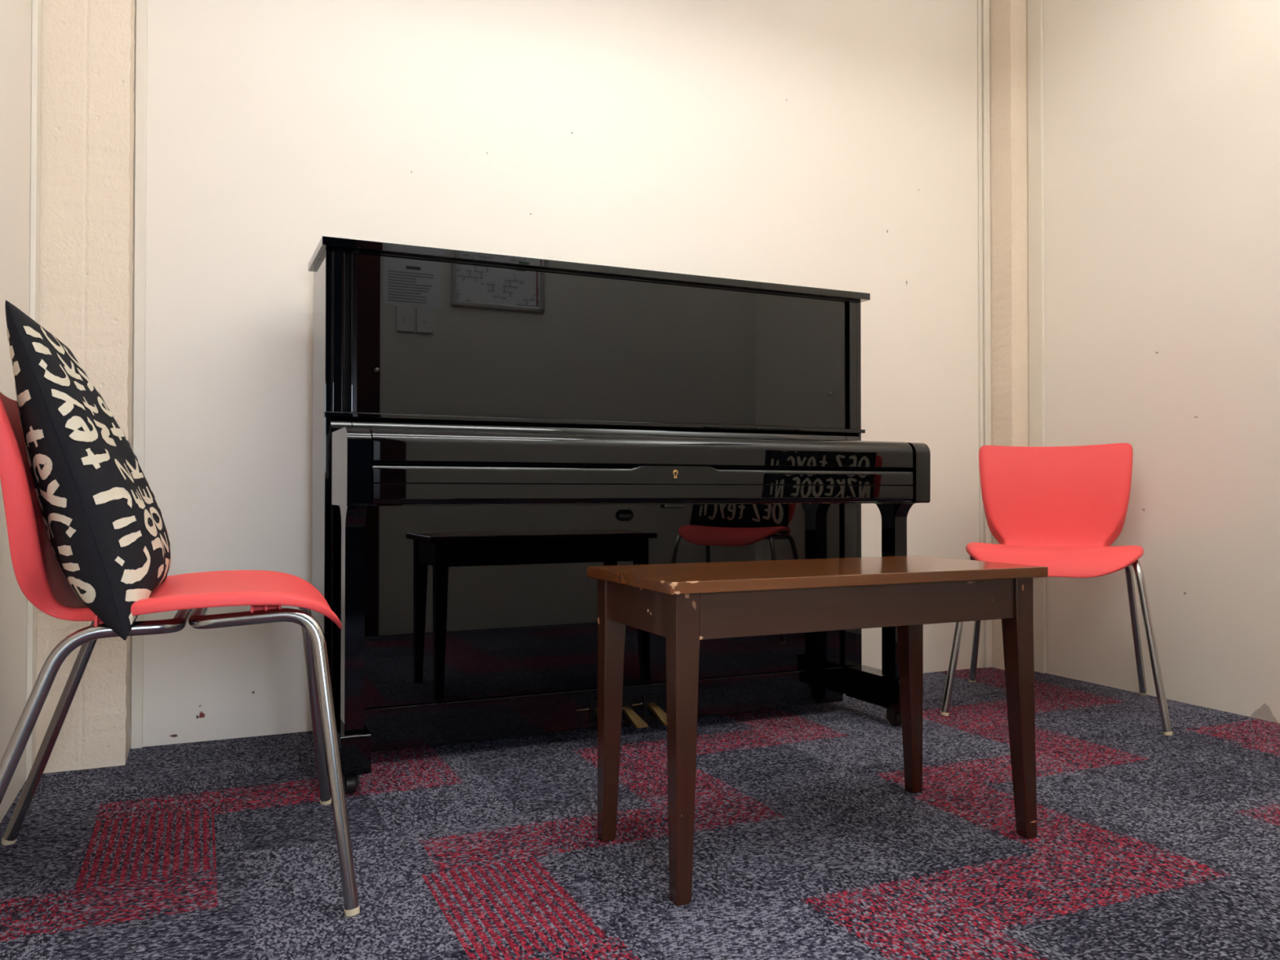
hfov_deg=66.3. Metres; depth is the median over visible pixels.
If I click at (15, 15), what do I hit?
wall
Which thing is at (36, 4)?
trim
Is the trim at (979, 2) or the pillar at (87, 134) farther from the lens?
the trim at (979, 2)
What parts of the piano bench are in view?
leg, leg, seat, leg, leg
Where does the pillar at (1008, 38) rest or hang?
attached to the wall at (833, 144)
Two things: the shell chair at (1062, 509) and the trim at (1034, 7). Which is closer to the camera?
the shell chair at (1062, 509)
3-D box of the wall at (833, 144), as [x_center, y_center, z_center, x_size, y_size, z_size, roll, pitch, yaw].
[-0.066,-0.577,3.045,3.300,2.500,0.120,0,-1,-24]
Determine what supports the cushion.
on the shell chair at (38, 574)
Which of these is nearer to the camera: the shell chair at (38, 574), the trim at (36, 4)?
the shell chair at (38, 574)
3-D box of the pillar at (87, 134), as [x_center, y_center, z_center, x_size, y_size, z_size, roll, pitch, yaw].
[-1.331,-0.587,2.334,0.214,2.500,0.187,0,-1,-24]
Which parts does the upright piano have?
lid, panel, arm, leg, lid, pedal plate, pedal trim, lid rail, panel, panel, pedal plate, pedal trim, key rail, pedal trim, pedal plate, keyhole plate, panel, leg, arm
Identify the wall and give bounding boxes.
[0,0,31,822]
[129,0,979,748]
[1043,0,1279,723]
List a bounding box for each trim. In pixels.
[25,0,41,780]
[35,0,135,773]
[130,0,147,749]
[977,0,984,667]
[981,0,991,667]
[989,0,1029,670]
[1026,0,1046,673]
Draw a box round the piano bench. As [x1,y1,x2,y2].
[586,555,1048,906]
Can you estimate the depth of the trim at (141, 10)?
2.44 m
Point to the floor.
(811, 842)
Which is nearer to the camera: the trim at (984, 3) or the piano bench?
the piano bench
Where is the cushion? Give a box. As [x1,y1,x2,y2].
[4,300,171,640]
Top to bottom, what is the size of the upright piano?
1.212 m
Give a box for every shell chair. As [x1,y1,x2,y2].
[0,391,359,916]
[940,443,1172,735]
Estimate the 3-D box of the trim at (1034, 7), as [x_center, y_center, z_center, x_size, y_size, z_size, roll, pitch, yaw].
[1.409,-0.571,3.480,0.012,2.500,0.064,0,-1,-24]
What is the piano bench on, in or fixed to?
on the floor
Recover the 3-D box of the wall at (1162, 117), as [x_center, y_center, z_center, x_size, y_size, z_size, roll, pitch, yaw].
[2.209,-0.591,1.857,0.121,2.500,3.911,0,-1,-24]
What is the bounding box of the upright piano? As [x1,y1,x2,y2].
[307,235,930,793]
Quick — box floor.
[0,666,1279,959]

